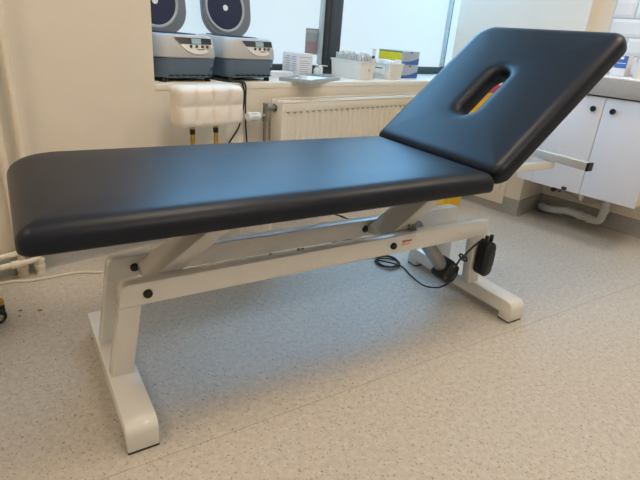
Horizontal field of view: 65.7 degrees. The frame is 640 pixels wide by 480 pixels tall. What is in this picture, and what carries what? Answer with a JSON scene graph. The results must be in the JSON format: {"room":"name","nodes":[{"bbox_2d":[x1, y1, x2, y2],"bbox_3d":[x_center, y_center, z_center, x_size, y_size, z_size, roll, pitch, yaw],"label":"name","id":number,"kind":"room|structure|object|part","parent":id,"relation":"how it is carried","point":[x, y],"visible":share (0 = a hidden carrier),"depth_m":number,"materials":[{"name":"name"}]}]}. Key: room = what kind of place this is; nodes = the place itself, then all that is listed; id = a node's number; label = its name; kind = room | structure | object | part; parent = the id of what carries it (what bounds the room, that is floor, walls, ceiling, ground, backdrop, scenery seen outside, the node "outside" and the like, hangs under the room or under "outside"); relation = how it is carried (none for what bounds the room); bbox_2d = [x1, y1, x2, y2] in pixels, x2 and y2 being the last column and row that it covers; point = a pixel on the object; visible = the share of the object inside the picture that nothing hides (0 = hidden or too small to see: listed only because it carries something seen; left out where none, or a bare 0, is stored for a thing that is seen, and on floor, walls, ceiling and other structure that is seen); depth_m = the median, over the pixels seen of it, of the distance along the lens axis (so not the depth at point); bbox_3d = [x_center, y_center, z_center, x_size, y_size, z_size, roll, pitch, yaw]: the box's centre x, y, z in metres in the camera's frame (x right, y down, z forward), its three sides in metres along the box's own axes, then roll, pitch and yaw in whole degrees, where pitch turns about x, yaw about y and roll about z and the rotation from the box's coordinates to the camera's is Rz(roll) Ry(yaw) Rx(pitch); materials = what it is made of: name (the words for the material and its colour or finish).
{"room":"examination room","nodes":[
{"label":"examination room","id":0,"kind":"room"},
{"bbox_2d":[0,0,436,252],"bbox_3d":[-0.715,-1.359,2.284,6.300,2.650,0.574,-16,31,-40],"label":"wall","id":1,"kind":"structure","parent":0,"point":[83,70],"depth_m":2.01,"materials":[{"name":"paint"}]},
{"bbox_2d":[0,238,168,278],"bbox_3d":[-1.095,0.051,2.158,4.976,0.102,0.022,-16,31,-40],"label":"baseboard","id":2,"kind":"structure","parent":1,"relation":"attached to","point":[53,260],"depth_m":2.18,"materials":[{"name":"grey plastic"}]},
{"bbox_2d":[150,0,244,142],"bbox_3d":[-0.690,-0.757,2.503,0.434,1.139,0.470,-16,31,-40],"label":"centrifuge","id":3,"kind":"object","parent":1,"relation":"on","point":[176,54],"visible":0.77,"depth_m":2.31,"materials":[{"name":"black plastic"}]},
{"bbox_3d":[-0.812,-1.190,2.445,0.308,0.317,0.092,-16,31,-40],"label":"lid","id":4,"kind":"part","parent":3,"relation":"part of","materials":[{"name":"grey plastic"}]},
{"bbox_2d":[152,30,195,34],"bbox_3d":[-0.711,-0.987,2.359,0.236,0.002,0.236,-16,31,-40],"label":"bowl","id":5,"kind":"object","parent":3,"relation":"on","point":[155,32],"depth_m":2.31,"materials":[{"name":"plastic"}]},
{"bbox_3d":[-0.719,-0.943,2.383,0.316,0.099,0.373,-16,31,-40],"label":"casing","id":6,"kind":"part","parent":3,"relation":"part of","materials":[{"name":"white plastic"}]},
{"bbox_3d":[-0.726,-0.856,2.420,0.310,0.091,0.366,-16,31,-40],"label":"casing","id":7,"kind":"part","parent":3,"relation":"part of","materials":[{"name":"grey plastic"}]},
{"bbox_3d":[-0.581,-0.893,2.280,0.194,0.070,0.028,-16,31,-40],"label":"control panel","id":8,"kind":"part","parent":3,"relation":"part of","materials":[{"name":"white plastic"}]},
{"bbox_2d":[197,0,273,141],"bbox_3d":[-0.450,-0.830,2.722,0.386,1.139,0.470,-16,31,-40],"label":"centrifuge","id":9,"kind":"object","parent":1,"relation":"on","point":[237,55],"visible":0.89,"depth_m":2.56,"materials":[{"name":"black plastic"}]},
{"bbox_3d":[-0.519,-1.279,2.711,0.308,0.317,0.092,-16,31,-40],"label":"lid","id":10,"kind":"part","parent":9,"relation":"part of","materials":[{"name":"grey plastic"}]},
{"bbox_2d":[211,34,254,37],"bbox_3d":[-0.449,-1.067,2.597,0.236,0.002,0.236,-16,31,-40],"label":"bowl","id":11,"kind":"object","parent":9,"relation":"on","point":[216,35],"depth_m":2.51,"materials":[{"name":"plastic"}]},
{"bbox_3d":[-0.457,-1.023,2.621,0.316,0.099,0.373,-16,31,-40],"label":"casing","id":12,"kind":"part","parent":9,"relation":"part of","materials":[{"name":"white plastic"}]},
{"bbox_3d":[-0.464,-0.935,2.658,0.310,0.091,0.366,-16,31,-40],"label":"casing","id":13,"kind":"part","parent":9,"relation":"part of","materials":[{"name":"grey plastic"}]},
{"bbox_3d":[-0.319,-0.972,2.518,0.194,0.070,0.028,-16,31,-40],"label":"control panel","id":14,"kind":"part","parent":9,"relation":"part of","materials":[{"name":"white plastic"}]},
{"bbox_2d":[269,70,293,77],"bbox_3d":[-0.260,-0.977,2.916,0.190,0.030,0.100,-16,31,-40],"label":"carton","id":15,"kind":"object","parent":1,"relation":"on","point":[274,73],"visible":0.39,"depth_m":2.88,"materials":[{"name":"white cardboard"}]},
{"bbox_2d":[282,51,312,74],"bbox_3d":[-0.140,-1.079,3.045,0.119,0.134,0.146,-16,31,-40],"label":"carton","id":16,"kind":"object","parent":1,"relation":"on","point":[299,63],"visible":0.86,"depth_m":3.00,"materials":[{"name":"white cardboard"}]},
{"bbox_2d":[279,74,339,83],"bbox_3d":[-0.051,-0.931,2.857,0.184,0.020,0.430,14,25,21],"label":"tray","id":17,"kind":"object","parent":1,"relation":"on","point":[327,78],"visible":0.94,"depth_m":2.77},
{"bbox_2d":[294,76,323,79],"bbox_3d":[-0.043,-0.936,2.869,0.140,0.004,0.220,13,24,20],"label":"paper stack","id":18,"kind":"object","parent":17,"relation":"in","point":[308,77],"visible":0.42,"depth_m":2.84,"materials":[{"name":"white paper"}]},
{"bbox_2d":[313,66,319,73],"bbox_3d":[-0.022,-1.076,3.158,0.038,0.060,0.038,-16,31,-40],"label":"bottle","id":19,"kind":"object","parent":1,"relation":"on","point":[316,69],"visible":0.77,"depth_m":3.14,"materials":[{"name":"white plastic"}]},
{"bbox_2d":[177,0,460,73],"bbox_3d":[0.261,-1.909,3.262,3.370,1.550,0.112,-16,31,-40],"label":"window","id":20,"kind":"structure","parent":1,"relation":"attached to","point":[426,27],"depth_m":3.46,"materials":[{"name":"white glass"}]},
{"bbox_3d":[-0.459,-1.314,2.843,1.420,0.595,0.008,-16,31,-40],"label":"frosted pane","id":21,"kind":"part","parent":20,"relation":"part of","materials":[{"name":"white glass"}]},
{"bbox_2d":[305,28,318,54],"bbox_3d":[-0.049,-1.306,3.264,0.124,0.160,0.003,-16,31,-40],"label":"notice","id":22,"kind":"object","parent":20,"relation":"attached to","point":[311,40],"visible":0.79,"depth_m":3.26,"materials":[{"name":"pink paper"}]},
{"bbox_2d":[306,41,317,52],"bbox_3d":[-0.051,-1.274,3.276,0.112,0.068,0.002,-16,31,-40],"label":"print","id":23,"kind":"object","parent":22,"relation":"attached to","point":[311,46],"depth_m":3.27},
{"bbox_3d":[0.250,-1.914,3.272,3.370,1.550,0.080,-16,31,-40],"label":"frame","id":24,"kind":"part","parent":20,"relation":"part of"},
{"bbox_3d":[0.566,-1.615,3.752,1.385,0.595,0.008,-16,31,-40],"label":"frosted pane","id":25,"kind":"part","parent":20,"relation":"part of","materials":[{"name":"white glass"}]},
{"bbox_3d":[1.241,-1.814,4.352,0.465,0.595,0.008,-16,31,-40],"label":"frosted pane","id":26,"kind":"part","parent":20,"relation":"part of","materials":[{"name":"white glass"}]},
{"bbox_2d":[318,64,322,73],"bbox_3d":[-0.001,-1.104,3.211,0.038,0.072,0.038,-16,31,-40],"label":"pump bottle","id":27,"kind":"object","parent":1,"relation":"on","point":[320,67],"visible":0.66,"depth_m":3.20,"materials":[{"name":"white plastic"}]},
{"bbox_2d":[245,93,415,140],"bbox_3d":[0.127,-0.537,3.050,1.404,0.672,0.120,-16,31,-40],"label":"radiator","id":28,"kind":"object","parent":1,"relation":"attached to","point":[316,117],"visible":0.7,"depth_m":2.82,"materials":[{"name":"white metal"}]},
{"bbox_2d":[271,93,415,103],"bbox_3d":[0.223,-0.854,2.973,1.228,0.016,0.098,-16,31,-40],"label":"grille","id":29,"kind":"object","parent":28,"relation":"attached to","point":[397,97],"depth_m":2.91,"materials":[{"name":"white metal"}]},
{"bbox_3d":[0.229,-0.589,3.053,1.220,0.530,0.018,-16,31,-40],"label":"panel","id":30,"kind":"part","parent":28,"relation":"part of","materials":[{"name":"white metal"}]},
{"bbox_2d":[330,57,376,79],"bbox_3d":[0.213,-1.114,3.225,0.160,0.112,0.283,-16,31,-40],"label":"tub","id":31,"kind":"object","parent":1,"relation":"on","point":[351,69],"visible":0.91,"depth_m":3.15,"materials":[{"name":"white plastic"}]},
{"bbox_2d":[371,49,376,61],"bbox_3d":[0.338,-1.126,3.173,0.030,0.182,0.030,-16,31,-40],"label":"syringe","id":32,"kind":"object","parent":31,"relation":"in","point":[374,50],"visible":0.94,"depth_m":3.14,"materials":[{"name":"white plastic"}]},
{"bbox_2d":[373,62,404,79],"bbox_3d":[0.438,-1.159,3.385,0.162,0.104,0.228,-16,31,-40],"label":"box","id":33,"kind":"object","parent":1,"relation":"on","point":[387,71],"visible":0.62,"depth_m":3.31,"materials":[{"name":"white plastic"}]},
{"bbox_2d":[401,65,417,77],"bbox_3d":[0.564,-1.238,3.613,0.191,0.090,0.221,-16,31,-40],"label":"glove box","id":34,"kind":"object","parent":1,"relation":"on","point":[409,71],"visible":0.47,"depth_m":3.54,"materials":[{"name":"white cardboard"}]},
{"bbox_2d":[379,49,419,64],"bbox_3d":[0.568,-1.319,3.573,0.191,0.090,0.221,-16,31,-40],"label":"glove box","id":35,"kind":"object","parent":34,"relation":"on","point":[406,57],"visible":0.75,"depth_m":3.50,"materials":[{"name":"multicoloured cardboard"}]},
{"bbox_2d":[0,199,639,479],"bbox_3d":[1.003,0.788,1.059,6.500,0.080,4.900,-16,31,-40],"label":"floor","id":36,"kind":"structure","parent":0,"point":[357,370],"depth_m":1.62,"materials":[{"name":"plastic"}]},
{"bbox_2d":[0,297,6,323],"bbox_3d":[-1.261,0.115,1.429,0.578,0.528,0.566,-16,31,-40],"label":"stool","id":37,"kind":"object","parent":36,"relation":"on","point":[3,315],"visible":1,"depth_m":1.71,"materials":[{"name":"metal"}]},
{"bbox_2d":[0,120,28,276],"bbox_3d":[-1.910,-0.834,0.816,2.221,2.649,0.062,-16,31,-40],"label":"pipe","id":38,"kind":"object","parent":36,"relation":"on","point":[23,271],"visible":0.66,"depth_m":1.89,"materials":[{"name":"white metal"}]},
{"bbox_2d":[0,0,46,274],"bbox_3d":[-1.854,-0.841,0.843,2.221,2.649,0.062,-16,31,-40],"label":"pipe","id":39,"kind":"object","parent":36,"relation":"on","point":[39,265],"visible":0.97,"depth_m":1.80,"materials":[{"name":"white metal"}]},
{"bbox_2d":[0,271,103,283],"bbox_3d":[-1.260,0.207,1.877,1.704,0.010,0.182,-16,31,-40],"label":"power cable","id":40,"kind":"object","parent":36,"relation":"on","point":[76,272],"visible":0.58,"depth_m":2.03,"materials":[{"name":"white plastic"}]},
{"bbox_2d":[170,84,270,263],"bbox_3d":[-0.432,-0.287,2.244,0.360,0.757,0.355,-16,31,-40],"label":"chair","id":41,"kind":"object","parent":36,"relation":"on","point":[191,106],"visible":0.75,"depth_m":2.18,"materials":[{"name":"white leather"}]},
{"bbox_3d":[-0.549,-0.425,2.213,0.020,0.184,0.094,-16,31,-40],"label":"post","id":42,"kind":"part","parent":41,"relation":"part of","materials":[{"name":"gold metal"}]},
{"bbox_3d":[-0.495,-0.602,2.224,0.338,0.175,0.085,-16,31,-40],"label":"backrest","id":43,"kind":"part","parent":41,"relation":"part of","materials":[{"name":"white leather"}]},
{"bbox_3d":[-0.461,-0.451,2.291,0.020,0.184,0.094,-16,31,-40],"label":"post","id":44,"kind":"part","parent":41,"relation":"part of","materials":[{"name":"gold metal"}]},
{"bbox_3d":[-0.402,-0.186,2.467,0.031,0.402,0.027,-16,31,-40],"label":"leg","id":45,"kind":"part","parent":41,"relation":"part of","materials":[{"name":"white metal"}]},
{"bbox_3d":[-0.239,-0.107,2.310,0.031,0.402,0.027,-16,31,-40],"label":"leg","id":46,"kind":"part","parent":41,"relation":"part of","materials":[{"name":"white metal"}]},
{"bbox_2d":[7,27,626,454],"bbox_3d":[-0.057,-0.354,2.048,2.112,1.088,1.453,-10,27,-30],"label":"examination table","id":47,"kind":"object","parent":36,"relation":"on","point":[433,150],"visible":1,"depth_m":1.54,"materials":[{"name":"black leather"}]},
{"bbox_3d":[-0.353,-0.021,1.474,0.352,0.258,0.122,-10,27,-30],"label":"lifting arm","id":48,"kind":"part","parent":47,"relation":"part of"},
{"bbox_3d":[-0.020,-0.020,1.811,1.435,0.068,0.042,-10,27,-30],"label":"rail","id":49,"kind":"part","parent":47,"relation":"part of","materials":[{"name":"white metal"}]},
{"bbox_3d":[0.070,0.044,1.678,1.435,0.068,0.042,-10,27,-30],"label":"rail","id":50,"kind":"part","parent":47,"relation":"part of","materials":[{"name":"white metal"}]},
{"bbox_3d":[0.174,-0.031,2.540,0.349,0.145,1.196,-7,25,-25],"label":"power cord","id":51,"kind":"part","parent":47,"relation":"part of","materials":[{"name":"black rubber"}]},
{"bbox_3d":[0.370,-0.144,1.903,0.352,0.258,0.122,-10,27,-30],"label":"lifting arm","id":52,"kind":"part","parent":47,"relation":"part of"},
{"bbox_2d":[473,234,495,275],"bbox_3d":[0.676,0.061,2.023,0.060,0.176,0.060,-10,27,-30],"label":"hand control","id":53,"kind":"object","parent":47,"relation":"hanging from","point":[485,255],"visible":0.97,"depth_m":2.00,"materials":[{"name":"black plastic"}]},
{"bbox_3d":[0.752,-0.297,2.084,0.710,0.036,0.040,-10,27,-30],"label":"support stem","id":54,"kind":"part","parent":47,"relation":"part of","materials":[{"name":"white metal"}]},
{"bbox_2d":[435,83,502,205],"bbox_3d":[0.917,-0.620,3.179,0.296,0.842,0.278,-16,31,-40],"label":"waste bin","id":55,"kind":"object","parent":36,"relation":"on","point":[455,201],"visible":0.08,"depth_m":2.98,"materials":[{"name":"yellow plastic"}]},
{"bbox_3d":[0.945,-0.966,3.034,0.296,0.090,0.276,-16,31,-40],"label":"bin lid","id":56,"kind":"part","parent":55,"relation":"part of","materials":[{"name":"red plastic"}]},
{"bbox_2d":[451,0,597,200],"bbox_3d":[1.264,-1.556,3.132,0.424,2.650,0.880,-16,31,-40],"label":"wall","id":57,"kind":"structure","parent":0,"point":[475,16],"depth_m":3.20,"materials":[{"name":"paint"}]},
{"bbox_2d":[474,180,507,203],"bbox_3d":[1.076,-0.496,3.357,0.015,0.400,0.435,-16,31,-40],"label":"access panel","id":58,"kind":"object","parent":57,"relation":"attached to","point":[497,194],"visible":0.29,"depth_m":3.30,"materials":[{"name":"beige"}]},
{"bbox_2d":[461,193,639,238],"bbox_3d":[2.437,0.271,2.321,0.346,0.102,4.750,-16,31,-40],"label":"baseboard","id":59,"kind":"structure","parent":57,"relation":"attached to","point":[615,222],"depth_m":3.26,"materials":[{"name":"grey plastic"}]},
{"bbox_2d":[541,0,639,219],"bbox_3d":[2.981,-0.807,1.695,0.100,2.650,3.910,-16,31,-40],"label":"wall","id":60,"kind":"structure","parent":0,"point":[603,16],"depth_m":3.03,"materials":[{"name":"paint"}]},
{"bbox_2d":[551,187,601,203],"bbox_3d":[1.689,-0.305,3.182,0.066,0.118,0.394,-16,31,-40],"label":"pipe","id":61,"kind":"object","parent":60,"relation":"attached to","point":[553,189],"visible":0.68,"depth_m":3.23,"materials":[{"name":"silver metal"}]},
{"bbox_2d":[517,94,639,208],"bbox_3d":[1.606,-0.542,2.872,0.496,0.572,0.660,-16,31,-40],"label":"base cabinet","id":62,"kind":"object","parent":60,"relation":"attached to","point":[604,131],"visible":0.84,"depth_m":2.66,"materials":[{"name":"white laminate"}]},
{"bbox_3d":[1.263,-0.613,2.913,0.017,0.525,0.092,-16,31,-40],"label":"filler panel","id":63,"kind":"part","parent":62,"relation":"part of","materials":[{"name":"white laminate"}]},
{"bbox_3d":[1.388,-0.549,2.789,0.019,0.527,0.278,-16,31,-40],"label":"door","id":64,"kind":"part","parent":62,"relation":"part of","materials":[{"name":"white laminate"}]},
{"bbox_2d":[538,201,610,223],"bbox_3d":[1.609,-0.265,3.162,0.102,0.294,0.458,-10,27,-31],"label":"drain pipe","id":65,"kind":"object","parent":62,"relation":"attached to","point":[604,210],"visible":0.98,"depth_m":3.12,"materials":[{"name":"grey plastic"}]},
{"bbox_3d":[1.581,-0.455,2.603,0.019,0.527,0.284,-16,31,-40],"label":"door","id":66,"kind":"part","parent":62,"relation":"part of","materials":[{"name":"white laminate"}]},
{"bbox_3d":[1.518,-0.665,2.568,0.027,0.030,0.030,-16,31,-40],"label":"knob","id":67,"kind":"part","parent":62,"relation":"part of","materials":[{"name":"black plastic"}]},
{"bbox_2d":[588,74,639,100],"bbox_3d":[1.663,-0.840,2.709,0.483,0.093,0.688,-16,31,-40],"label":"countertop","id":68,"kind":"structure","parent":62,"relation":"on","point":[628,87],"depth_m":2.53,"materials":[{"name":"white laminate"}]},
{"bbox_2d":[609,55,634,76],"bbox_3d":[1.690,-0.976,2.777,0.092,0.108,0.075,-16,31,-40],"label":"box","id":69,"kind":"object","parent":68,"relation":"on","point":[622,68],"visible":0.75,"depth_m":2.75,"materials":[{"name":"white cardboard"}]},
{"bbox_2d":[632,61,639,77],"bbox_3d":[1.751,-0.949,2.704,0.069,0.125,0.060,1,23,-9],"label":"box","id":70,"kind":"object","parent":68,"relation":"on","point":[636,74],"visible":0.99,"depth_m":2.70,"materials":[{"name":"white cardboard"}]},
{"bbox_2d":[608,0,639,75],"bbox_3d":[2.402,-1.230,2.120,0.013,1.190,1.996,-16,31,-40],"label":"backsplash","id":71,"kind":"structure","parent":60,"relation":"attached to","point":[625,21],"depth_m":2.84,"materials":[{"name":"white tile"}]}
]}

